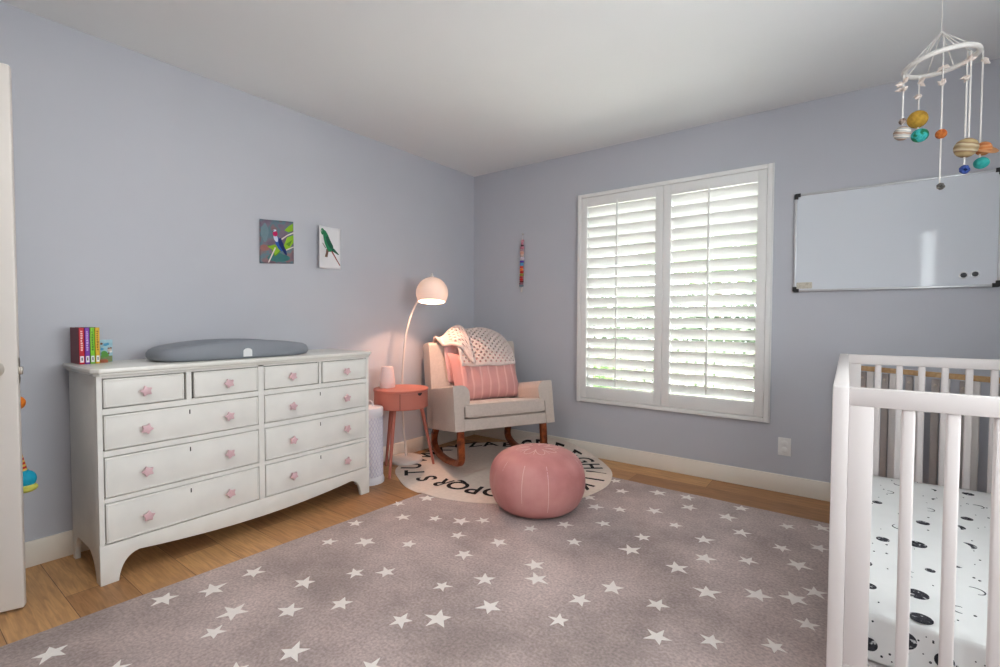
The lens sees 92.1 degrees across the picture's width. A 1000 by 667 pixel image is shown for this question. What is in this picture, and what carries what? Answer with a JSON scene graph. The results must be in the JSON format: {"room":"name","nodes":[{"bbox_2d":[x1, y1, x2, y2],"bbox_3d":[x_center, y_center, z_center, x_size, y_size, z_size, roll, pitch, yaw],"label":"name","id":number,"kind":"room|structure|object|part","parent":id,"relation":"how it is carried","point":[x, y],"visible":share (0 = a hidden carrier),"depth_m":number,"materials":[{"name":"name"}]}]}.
{"room":"bedroom","nodes":[
{"label":"bedroom","id":0,"kind":"room"},
{"bbox_2d":[0,2,473,541],"bbox_3d":[-1.472,-0.212,3.057,0.150,2.440,4.200,1,2,37],"label":"wall","id":1,"kind":"structure","parent":0,"point":[144,185],"depth_m":2.61,"materials":[{"name":"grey paint"}]},
{"bbox_2d":[25,431,473,568],"bbox_3d":[-1.418,0.952,3.032,0.014,0.115,3.930,1,2,37],"label":"baseboard","id":2,"kind":"structure","parent":1,"relation":"attached to","point":[56,546],"depth_m":2.22,"materials":[{"name":"beige paint"}]},
{"bbox_2d":[260,219,293,263],"bbox_3d":[-1.393,-0.572,3.011,0.007,0.286,0.220,1,2,37],"label":"picture","id":3,"kind":"object","parent":1,"relation":"attached to","point":[276,237],"visible":1,"depth_m":3.01,"materials":[{"name":"multicoloured paper"}]},
{"bbox_2d":[319,225,340,269],"bbox_3d":[-1.169,-0.586,3.298,0.020,0.292,0.196,1,2,25],"label":"picture","id":4,"kind":"object","parent":1,"relation":"attached to","point":[329,238],"visible":1,"depth_m":3.31,"materials":[{"name":"white paper"}]},
{"bbox_2d":[0,435,829,646],"bbox_3d":[-0.213,1.114,1.359,4.250,0.100,5.480,1,2,37],"label":"floor","id":5,"kind":"structure","parent":0,"point":[60,591],"depth_m":2.36,"materials":[{"name":"brown wood"}]},
{"bbox_2d":[63,349,370,586],"bbox_3d":[-1.392,0.573,2.628,0.462,0.898,1.394,1,2,37],"label":"dresser","id":6,"kind":"object","parent":5,"relation":"on","point":[162,452],"visible":1,"depth_m":2.28,"materials":[{"name":"white paint"}]},
{"bbox_2d":[70,327,84,363],"bbox_3d":[-1.912,0.054,2.179,0.143,0.163,0.019,1,2,37],"label":"book","id":7,"kind":"object","parent":6,"relation":"on","point":[76,333],"visible":1,"depth_m":2.15,"materials":[{"name":"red paper"}]},
{"bbox_2d":[81,327,89,363],"bbox_3d":[-1.900,0.054,2.195,0.143,0.163,0.017,1,2,37],"label":"book","id":8,"kind":"object","parent":6,"relation":"on","point":[86,329],"visible":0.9,"depth_m":2.15,"materials":[{"name":"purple paper"}]},
{"bbox_2d":[88,327,94,363],"bbox_3d":[-1.889,0.053,2.210,0.143,0.163,0.016,1,2,37],"label":"book","id":9,"kind":"object","parent":6,"relation":"on","point":[91,329],"visible":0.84,"depth_m":2.17,"materials":[{"name":"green paper"}]},
{"bbox_2d":[94,327,99,362],"bbox_3d":[-1.879,0.053,2.224,0.143,0.163,0.016,1,2,37],"label":"book","id":10,"kind":"object","parent":6,"relation":"on","point":[96,329],"visible":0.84,"depth_m":2.18,"materials":[{"name":"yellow paper"}]},
{"bbox_2d":[100,359,107,362],"bbox_3d":[-1.837,0.127,2.232,0.028,0.014,0.028,1,2,37],"label":"block","id":11,"kind":"object","parent":6,"relation":"on","point":[101,360],"visible":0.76,"depth_m":2.23,"materials":[{"name":"wood"}]},
{"bbox_2d":[100,340,112,361],"bbox_3d":[-1.848,0.081,2.259,0.015,0.104,0.049,1,2,37],"label":"picture book","id":12,"kind":"object","parent":6,"relation":"on","point":[106,348],"visible":0.94,"depth_m":2.26,"materials":[{"name":"multicoloured paper"}]},
{"bbox_3d":[-1.543,0.245,2.095,0.028,0.118,0.295,1,2,37],"label":"drawer","id":13,"kind":"part","parent":6,"relation":"part of","materials":[{"name":"white paint"}]},
{"bbox_3d":[-1.528,0.246,2.075,0.032,0.045,0.044,1,2,37],"label":"star knob","id":14,"kind":"part","parent":6,"relation":"part of","materials":[{"name":"pink ceramic"}]},
{"bbox_3d":[-1.529,0.596,2.085,0.032,0.045,0.043,1,2,37],"label":"star knob","id":15,"kind":"part","parent":6,"relation":"part of","materials":[{"name":"pink ceramic"}]},
{"bbox_3d":[-1.526,0.411,2.082,0.032,0.045,0.044,1,2,37],"label":"star knob","id":16,"kind":"part","parent":6,"relation":"part of","materials":[{"name":"pink ceramic"}]},
{"bbox_3d":[-1.528,0.789,2.093,0.032,0.044,0.045,1,2,37],"label":"star knob","id":17,"kind":"part","parent":6,"relation":"part of","materials":[{"name":"pink ceramic"}]},
{"bbox_3d":[-1.443,0.404,2.235,0.028,0.142,0.631,1,2,37],"label":"drawer","id":18,"kind":"part","parent":6,"relation":"part of","materials":[{"name":"white paint"}]},
{"bbox_3d":[-1.443,0.590,2.241,0.028,0.166,0.631,1,2,37],"label":"drawer","id":19,"kind":"part","parent":6,"relation":"part of","materials":[{"name":"white paint"}]},
{"bbox_3d":[-1.444,0.782,2.247,0.028,0.165,0.631,1,2,37],"label":"drawer","id":20,"kind":"part","parent":6,"relation":"part of","materials":[{"name":"white paint"}]},
{"bbox_3d":[-1.342,0.237,2.365,0.028,0.118,0.295,1,2,37],"label":"drawer","id":21,"kind":"part","parent":6,"relation":"part of","materials":[{"name":"white paint"}]},
{"bbox_2d":[145,338,307,361],"bbox_3d":[-1.419,0.078,2.573,0.345,0.092,0.766,1,2,37],"label":"changing pad","id":22,"kind":"object","parent":6,"relation":"on","point":[206,349],"visible":1,"depth_m":2.42,"materials":[{"name":"grey fabric"}]},
{"bbox_3d":[-1.324,0.242,2.348,0.032,0.045,0.044,1,2,37],"label":"star knob","id":23,"kind":"part","parent":6,"relation":"part of","materials":[{"name":"pink ceramic"}]},
{"bbox_3d":[-1.325,0.403,2.353,0.032,0.045,0.043,1,2,37],"label":"star knob","id":24,"kind":"part","parent":6,"relation":"part of","materials":[{"name":"pink ceramic"}]},
{"bbox_3d":[-1.325,0.589,2.359,0.032,0.045,0.044,1,2,37],"label":"star knob","id":25,"kind":"part","parent":6,"relation":"part of","materials":[{"name":"pink ceramic"}]},
{"bbox_3d":[-1.326,0.783,2.364,0.032,0.045,0.043,1,2,37],"label":"star knob","id":26,"kind":"part","parent":6,"relation":"part of","materials":[{"name":"pink ceramic"}]},
{"bbox_3d":[-1.140,0.229,2.636,0.028,0.118,0.308,1,2,37],"label":"drawer","id":27,"kind":"part","parent":6,"relation":"part of","materials":[{"name":"white paint"}]},
{"bbox_3d":[-1.127,0.232,2.612,0.032,0.044,0.044,1,2,37],"label":"star knob","id":28,"kind":"part","parent":6,"relation":"part of","materials":[{"name":"pink plastic"}]},
{"bbox_3d":[-1.128,0.777,2.630,0.032,0.044,0.045,1,2,37],"label":"star knob","id":29,"kind":"part","parent":6,"relation":"part of","materials":[{"name":"pink ceramic"}]},
{"bbox_3d":[-1.127,0.579,2.625,0.032,0.045,0.044,1,2,37],"label":"star knob","id":30,"kind":"part","parent":6,"relation":"part of","materials":[{"name":"pink ceramic"}]},
{"bbox_3d":[-1.126,0.394,2.619,0.032,0.045,0.044,1,2,37],"label":"star knob","id":31,"kind":"part","parent":6,"relation":"part of","materials":[{"name":"pink ceramic"}]},
{"bbox_3d":[-1.041,0.574,2.780,0.028,0.166,0.640,1,2,37],"label":"drawer","id":32,"kind":"part","parent":6,"relation":"part of","materials":[{"name":"white paint"}]},
{"bbox_3d":[-1.041,0.388,2.774,0.028,0.142,0.640,1,2,37],"label":"drawer","id":33,"kind":"part","parent":6,"relation":"part of","materials":[{"name":"white paint"}]},
{"bbox_3d":[-1.042,0.766,2.786,0.028,0.165,0.640,1,2,37],"label":"drawer","id":34,"kind":"part","parent":6,"relation":"part of","materials":[{"name":"white paint"}]},
{"bbox_3d":[-0.940,0.221,2.904,0.028,0.118,0.302,1,2,37],"label":"drawer","id":35,"kind":"part","parent":6,"relation":"part of","materials":[{"name":"white paint"}]},
{"bbox_3d":[-0.921,0.574,2.900,0.032,0.044,0.045,1,2,37],"label":"star knob","id":36,"kind":"part","parent":6,"relation":"part of","materials":[{"name":"pink ceramic"}]},
{"bbox_3d":[-0.922,0.385,2.893,0.032,0.044,0.045,1,2,37],"label":"star knob","id":37,"kind":"part","parent":6,"relation":"part of","materials":[{"name":"pink ceramic"}]},
{"bbox_3d":[-0.921,0.228,2.889,0.032,0.044,0.045,1,2,37],"label":"star knob","id":38,"kind":"part","parent":6,"relation":"part of","materials":[{"name":"pink plastic"}]},
{"bbox_3d":[-0.921,0.766,2.907,0.032,0.045,0.044,1,2,37],"label":"star knob","id":39,"kind":"part","parent":6,"relation":"part of","materials":[{"name":"pink ceramic"}]},
{"bbox_2d":[354,400,384,485],"bbox_3d":[-0.886,0.725,3.259,0.202,0.556,0.202,1,2,37],"label":"pail","id":40,"kind":"object","parent":5,"relation":"on","point":[376,476],"visible":0.5,"depth_m":3.20,"materials":[{"name":"white plastic"}]},
{"bbox_3d":[-0.885,0.520,3.253,0.191,0.064,0.191,1,2,37],"label":"lid","id":41,"kind":"part","parent":40,"relation":"part of","materials":[{"name":"white plastic"}]},
{"bbox_2d":[373,384,434,478],"bbox_3d":[-0.715,0.696,3.492,0.390,0.605,0.391,0,2,11],"label":"side table","id":42,"kind":"object","parent":5,"relation":"on","point":[403,397],"visible":0.95,"depth_m":3.35,"materials":[{"name":"pink paint"}]},
{"bbox_2d":[379,366,394,387],"bbox_3d":[-0.818,0.315,3.498,0.113,0.154,0.113,1,2,37],"label":"diffuser","id":43,"kind":"object","parent":42,"relation":"on","point":[387,378],"visible":1,"depth_m":3.46,"materials":[{"name":"ceramic"}]},
{"bbox_3d":[-0.825,0.759,3.580,0.095,0.473,0.030,1,2,37],"label":"leg","id":44,"kind":"part","parent":42,"relation":"part of","materials":[{"name":"pink paint"}]},
{"bbox_3d":[-0.754,0.766,3.353,0.030,0.473,0.098,1,2,19],"label":"leg","id":45,"kind":"part","parent":42,"relation":"part of","materials":[{"name":"pink paint"}]},
{"bbox_3d":[-0.590,0.470,3.370,0.047,0.109,0.244,2,2,43],"label":"drawer","id":46,"kind":"part","parent":42,"relation":"part of","materials":[{"name":"pink paint"}]},
{"bbox_3d":[-0.549,0.755,3.613,0.126,0.469,0.030,-1,2,-38],"label":"leg","id":47,"kind":"part","parent":42,"relation":"part of","materials":[{"name":"pink paint"}]},
{"bbox_2d":[392,273,447,465],"bbox_3d":[-0.620,0.268,3.675,0.472,1.446,0.248,1,2,19],"label":"floor lamp","id":48,"kind":"object","parent":5,"relation":"on","point":[431,290],"visible":0.88,"depth_m":3.62,"materials":[{"name":"white metal"}]},
{"bbox_3d":[-0.510,-0.338,3.612,0.238,0.231,0.238,1,2,37],"label":"lamp shade","id":49,"kind":"part","parent":48,"relation":"part of","materials":[{"name":"plastic"}]},
{"bbox_2d":[0,477,843,666],"bbox_3d":[0.340,1.050,1.685,3.155,0.011,3.208,1,2,37],"label":"rug","id":50,"kind":"object","parent":5,"relation":"on","point":[637,574],"visible":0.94,"depth_m":1.89,"materials":[{"name":"grey carpet"}]},
{"bbox_2d":[489,443,584,518],"bbox_3d":[0.217,0.833,2.813,0.556,0.340,0.556,1,2,37],"label":"pouf","id":51,"kind":"object","parent":50,"relation":"on","point":[528,480],"visible":1,"depth_m":2.60,"materials":[{"name":"pink leather"}]},
{"bbox_2d":[826,353,999,666],"bbox_3d":[1.567,0.586,1.595,0.755,0.927,1.440,1,2,36],"label":"crib","id":52,"kind":"object","parent":50,"relation":"on","point":[855,441],"visible":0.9,"depth_m":1.19,"materials":[{"name":"white paint"}]},
{"bbox_3d":[0.864,0.596,1.236,0.034,0.927,0.034,1,2,36],"label":"corner post","id":53,"kind":"part","parent":52,"relation":"part of","materials":[{"name":"white paint"}]},
{"bbox_3d":[1.276,0.139,1.792,0.034,0.046,1.371,1,2,36],"label":"rail","id":54,"kind":"part","parent":52,"relation":"part of","materials":[{"name":"white paint"}]},
{"bbox_2d":[846,475,990,666],"bbox_3d":[1.567,0.755,1.600,0.679,0.143,1.365,1,2,36],"label":"mattress","id":55,"kind":"object","parent":52,"relation":"on","point":[974,507],"visible":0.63,"depth_m":1.38,"materials":[{"name":"white fabric"}]},
{"bbox_3d":[1.979,0.491,2.163,0.686,0.766,0.026,1,2,36],"label":"frame","id":56,"kind":"part","parent":52,"relation":"part of","materials":[{"name":"white paint"}]},
{"bbox_2d":[861,366,999,490],"bbox_3d":[2.156,0.608,2.406,0.043,0.834,0.848,-1,2,-22],"label":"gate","id":57,"kind":"object","parent":50,"relation":"on","point":[867,378],"visible":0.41,"depth_m":2.42,"materials":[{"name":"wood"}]},
{"bbox_3d":[2.157,0.204,2.394,0.022,0.026,0.848,-1,2,-22],"label":"rail","id":58,"kind":"part","parent":57,"relation":"part of","materials":[{"name":"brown wood"}]},
{"bbox_2d":[395,436,611,503],"bbox_3d":[0.004,0.947,3.519,1.561,0.101,1.393,1,2,37],"label":"rug","id":59,"kind":"object","parent":5,"relation":"on","point":[469,482],"visible":0.42,"depth_m":3.44,"materials":[{"name":"beige fabric"}]},
{"bbox_2d":[423,341,554,466],"bbox_3d":[-0.111,0.522,3.778,0.786,0.894,0.778,-1,2,-25],"label":"armchair","id":60,"kind":"object","parent":59,"relation":"on","point":[450,408],"visible":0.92,"depth_m":3.53,"materials":[{"name":"fabric"}]},
{"bbox_3d":[-0.401,0.838,3.624,0.046,0.273,0.672,-1,-7,-25],"label":"rocker leg","id":61,"kind":"part","parent":60,"relation":"part of","materials":[{"name":"brown wood"}]},
{"bbox_3d":[-0.370,0.549,3.547,0.120,0.315,0.535,-1,-7,-25],"label":"arm","id":62,"kind":"part","parent":60,"relation":"part of","materials":[{"name":"fabric"}]},
{"bbox_2d":[444,338,489,382],"bbox_3d":[-0.286,0.210,3.982,0.423,0.353,0.279,-1,2,-25],"label":"cushion","id":63,"kind":"object","parent":60,"relation":"on","point":[449,349],"visible":0.14,"depth_m":3.81,"materials":[{"name":"pink fabric"}]},
{"bbox_3d":[-0.234,0.410,3.995,0.751,0.676,0.178,-1,-7,-25],"label":"backrest","id":64,"kind":"part","parent":60,"relation":"part of","materials":[{"name":"fabric"}]},
{"bbox_2d":[432,325,514,366],"bbox_3d":[-0.211,0.145,3.969,0.672,0.438,0.435,-1,2,-30],"label":"knitted blanket","id":65,"kind":"object","parent":60,"relation":"on","point":[457,333],"visible":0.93,"depth_m":3.85,"materials":[{"name":"white fabric"}]},
{"bbox_2d":[448,350,517,400],"bbox_3d":[-0.116,0.331,3.857,0.590,0.398,0.228,-1,2,-25],"label":"cushion","id":66,"kind":"object","parent":60,"relation":"on","point":[489,381],"visible":0.73,"depth_m":3.77,"materials":[{"name":"pink fabric"}]},
{"bbox_2d":[464,398,544,418],"bbox_3d":[-0.057,0.565,3.665,0.641,0.133,0.512,-1,-7,-25],"label":"seat cushion","id":67,"kind":"object","parent":60,"relation":"on","point":[492,408],"depth_m":3.45,"materials":[{"name":"fabric"}]},
{"bbox_3d":[-0.084,0.669,3.724,0.746,0.080,0.636,-1,-7,-25],"label":"seat","id":68,"kind":"part","parent":60,"relation":"part of","materials":[{"name":"fabric"}]},
{"bbox_3d":[0.199,0.831,3.906,0.046,0.273,0.672,-1,-7,-25],"label":"rocker leg","id":69,"kind":"part","parent":60,"relation":"part of","materials":[{"name":"brown wood"}]},
{"bbox_3d":[0.233,0.542,3.830,0.120,0.315,0.535,-1,-7,-25],"label":"arm","id":70,"kind":"part","parent":60,"relation":"part of","materials":[{"name":"fabric"}]},
{"bbox_2d":[0,0,999,176],"bbox_3d":[-0.208,-1.434,1.280,4.250,0.120,5.480,1,2,37],"label":"ceiling","id":71,"kind":"structure","parent":0,"point":[474,88],"depth_m":2.43,"materials":[{"name":"white paint"}]},
{"bbox_2d":[893,0,998,189],"bbox_3d":[1.739,-0.977,1.873,0.328,0.822,0.283,1,2,37],"label":"mobile","id":72,"kind":"object","parent":71,"relation":"hanging from","point":[964,148],"visible":1,"depth_m":1.87,"materials":[{"name":"white fabric"}]},
{"bbox_3d":[1.562,-0.904,1.867,0.005,0.192,0.006,-1,2,-23],"label":"planet cord","id":73,"kind":"part","parent":72,"relation":"part of","materials":[{"name":"white fabric"}]},
{"bbox_3d":[1.711,-0.928,1.969,0.006,0.235,0.005,0,2,7],"label":"planet cord","id":74,"kind":"part","parent":72,"relation":"part of","materials":[{"name":"white fabric"}]},
{"bbox_3d":[1.714,-1.125,1.947,0.004,0.126,0.112,-1,2,-25],"label":"spoke cord","id":75,"kind":"part","parent":72,"relation":"part of","materials":[{"name":"white fabric"}]},
{"bbox_3d":[1.686,-1.123,1.916,0.112,0.127,0.004,1,2,19],"label":"spoke cord","id":76,"kind":"part","parent":72,"relation":"part of","materials":[{"name":"white fabric"}]},
{"bbox_3d":[1.756,-1.127,1.949,0.004,0.120,0.113,1,2,20],"label":"spoke cord","id":77,"kind":"part","parent":72,"relation":"part of","materials":[{"name":"white fabric"}]},
{"bbox_3d":[1.740,-0.885,1.897,0.006,0.592,0.005,0,2,7],"label":"planet cord","id":78,"kind":"part","parent":72,"relation":"part of","materials":[{"name":"white fabric"}]},
{"bbox_3d":[1.738,-1.283,1.893,0.011,0.209,0.012,1,2,37],"label":"hanging cord","id":79,"kind":"part","parent":72,"relation":"part of","materials":[{"name":"white fabric"}]},
{"bbox_3d":[1.787,-1.130,1.921,0.112,0.113,0.004,-1,2,-26],"label":"spoke cord","id":80,"kind":"part","parent":72,"relation":"part of","materials":[{"name":"white fabric"}]},
{"bbox_3d":[1.789,-1.131,1.879,0.112,0.108,0.004,1,2,19],"label":"spoke cord","id":81,"kind":"part","parent":72,"relation":"part of","materials":[{"name":"white fabric"}]},
{"bbox_3d":[1.776,-0.852,1.837,0.005,0.440,0.006,-1,2,-23],"label":"planet cord","id":82,"kind":"part","parent":72,"relation":"part of","materials":[{"name":"white fabric"}]},
{"bbox_3d":[1.784,-0.884,1.829,0.005,0.375,0.006,-1,2,-23],"label":"planet cord","id":83,"kind":"part","parent":72,"relation":"part of","materials":[{"name":"white fabric"}]},
{"bbox_3d":[1.875,-0.886,1.877,0.005,0.427,0.006,-1,2,-23],"label":"planet cord","id":84,"kind":"part","parent":72,"relation":"part of","materials":[{"name":"white fabric"}]},
{"bbox_2d":[474,58,999,492],"bbox_3d":[1.382,-0.217,3.455,3.950,2.440,0.150,1,2,37],"label":"wall","id":85,"kind":"structure","parent":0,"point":[845,140],"depth_m":3.06,"materials":[{"name":"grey paint"}]},
{"bbox_2d":[519,233,523,291],"bbox_3d":[0.190,-0.617,4.214,0.046,0.514,0.040,1,2,37],"label":"wall hanging","id":86,"kind":"object","parent":85,"relation":"hanging from","point":[522,240],"visible":1,"depth_m":4.20,"materials":[{"name":"multicoloured fabric"}]},
{"bbox_2d":[579,186,663,405],"bbox_3d":[0.916,-0.274,3.690,0.658,1.588,0.081,1,2,37],"label":"plantation shutter","id":87,"kind":"object","parent":85,"relation":"attached to","point":[628,218],"visible":1,"depth_m":3.67,"materials":[{"name":"white paint"}]},
{"bbox_3d":[0.888,-0.300,3.675,0.012,1.420,0.025,1,2,37],"label":"tilt rod","id":88,"kind":"part","parent":87,"relation":"part of","materials":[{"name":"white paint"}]},
{"bbox_2d":[474,427,829,501],"bbox_3d":[1.336,0.947,3.421,3.936,0.115,0.014,1,2,37],"label":"baseboard","id":89,"kind":"structure","parent":85,"relation":"attached to","point":[820,490],"depth_m":3.37,"materials":[{"name":"beige paint"}]},
{"bbox_2d":[576,163,774,422],"bbox_3d":[1.222,-0.268,3.543,1.385,1.664,0.169,1,2,37],"label":"window","id":90,"kind":"structure","parent":85,"relation":"attached to","point":[771,166],"depth_m":3.25,"materials":[{"name":"white paint"}]},
{"bbox_3d":[1.261,-0.271,3.595,1.307,1.586,0.040,1,2,37],"label":"sash","id":91,"kind":"part","parent":90,"relation":"part of","materials":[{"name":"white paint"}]},
{"bbox_2d":[661,169,767,416],"bbox_3d":[1.448,-0.260,3.294,0.663,1.588,0.081,1,2,37],"label":"plantation shutter","id":92,"kind":"object","parent":85,"relation":"attached to","point":[705,209],"visible":1,"depth_m":3.28,"materials":[{"name":"white paint"}]},
{"bbox_3d":[1.415,-0.287,3.283,0.012,1.420,0.025,1,2,37],"label":"tilt rod","id":93,"kind":"part","parent":92,"relation":"part of","materials":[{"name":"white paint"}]},
{"bbox_2d":[778,437,790,455],"bbox_3d":[1.808,0.720,3.062,0.072,0.114,0.015,1,2,37],"label":"wall outlet","id":94,"kind":"object","parent":85,"relation":"attached to","point":[784,444],"visible":1,"depth_m":3.06,"materials":[{"name":"white plastic"}]},
{"bbox_2d":[792,167,999,291],"bbox_3d":[2.198,-0.551,2.730,0.917,0.608,0.021,1,2,37],"label":"whiteboard","id":95,"kind":"object","parent":85,"relation":"attached to","point":[905,234],"visible":1,"depth_m":2.69,"materials":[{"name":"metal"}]},
{"bbox_2d":[959,272,967,278],"bbox_3d":[2.448,-0.308,2.545,0.037,0.037,0.011,1,2,37],"label":"magnet","id":96,"kind":"object","parent":95,"relation":"attached to","point":[962,275],"visible":1,"depth_m":2.54,"materials":[{"name":"metal"}]},
{"bbox_2d":[970,270,979,277],"bbox_3d":[2.484,-0.311,2.518,0.037,0.037,0.011,1,2,37],"label":"magnet","id":97,"kind":"object","parent":95,"relation":"attached to","point":[974,274],"visible":1,"depth_m":2.52,"materials":[{"name":"metal"}]},
{"bbox_3d":[-1.047,-0.122,0.198,3.950,2.440,0.120,1,2,37],"label":"wall","id":98,"kind":"structure","parent":0,"visible":0},
{"bbox_2d":[0,63,25,612],"bbox_3d":[-2.124,0.031,1.591,0.791,2.018,0.171,-1,2,-33],"label":"door","id":99,"kind":"structure","parent":98,"relation":"in","point":[12,536],"depth_m":1.78,"materials":[{"name":"white paint"}]},
{"bbox_3d":[-1.829,0.133,1.727,0.062,0.062,0.068,-1,2,-33],"label":"knob","id":100,"kind":"part","parent":99,"relation":"part of","materials":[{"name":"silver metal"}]},
{"bbox_3d":[-1.799,0.139,1.809,0.012,0.095,0.023,-1,2,-33],"label":"latch plate","id":101,"kind":"part","parent":99,"relation":"part of","materials":[{"name":"silver metal"}]},
{"bbox_2d":[21,397,37,492],"bbox_3d":[-1.887,0.395,1.892,0.058,0.474,0.101,1,2,37],"label":"toy","id":102,"kind":"object","parent":99,"relation":"hanging from","point":[29,477],"visible":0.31,"depth_m":1.90,"materials":[{"name":"plastic"}]},
{"bbox_3d":[-1.886,0.512,1.898,0.032,0.080,0.037,1,2,37],"label":"striped leg","id":103,"kind":"part","parent":102,"relation":"part of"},
{"label":"outside","id":104,"kind":"structure","parent":0,"visible":0},
{"bbox_3d":[5.182,1.078,9.395,21.000,0.100,13.848,1,2,37],"label":"ground","id":105,"kind":"structure","parent":104,"visible":0},
{"bbox_2d":[593,356,619,388],"bbox_3d":[0.993,0.643,7.301,1.860,1.015,0.834,1,2,37],"label":"shrub","id":106,"kind":"object","parent":105,"relation":"on","point":[603,367],"visible":0.03,"depth_m":6.92,"materials":[{"name":"green plant"}]},
{"bbox_2d":[593,346,753,401],"bbox_3d":[1.959,0.598,7.229,7.200,0.980,0.050,1,2,37],"label":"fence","id":107,"kind":"object","parent":105,"relation":"on","point":[729,352],"visible":0.02,"depth_m":6.67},
{"bbox_2d":[593,285,755,389],"bbox_3d":[1.754,0.070,9.225,9.230,2.113,1.071,1,2,36],"label":"hedge","id":108,"kind":"object","parent":105,"relation":"on","point":[714,386],"visible":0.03,"depth_m":8.04,"materials":[{"name":"green plant"}]},
{"bbox_2d":[634,207,757,375],"bbox_3d":[3.798,-0.968,8.516,3.516,4.043,2.522,1,2,37],"label":"tree","id":109,"kind":"object","parent":105,"relation":"on","point":[757,207],"visible":0.02,"depth_m":8.23,"materials":[{"name":"green plant"}]}
]}

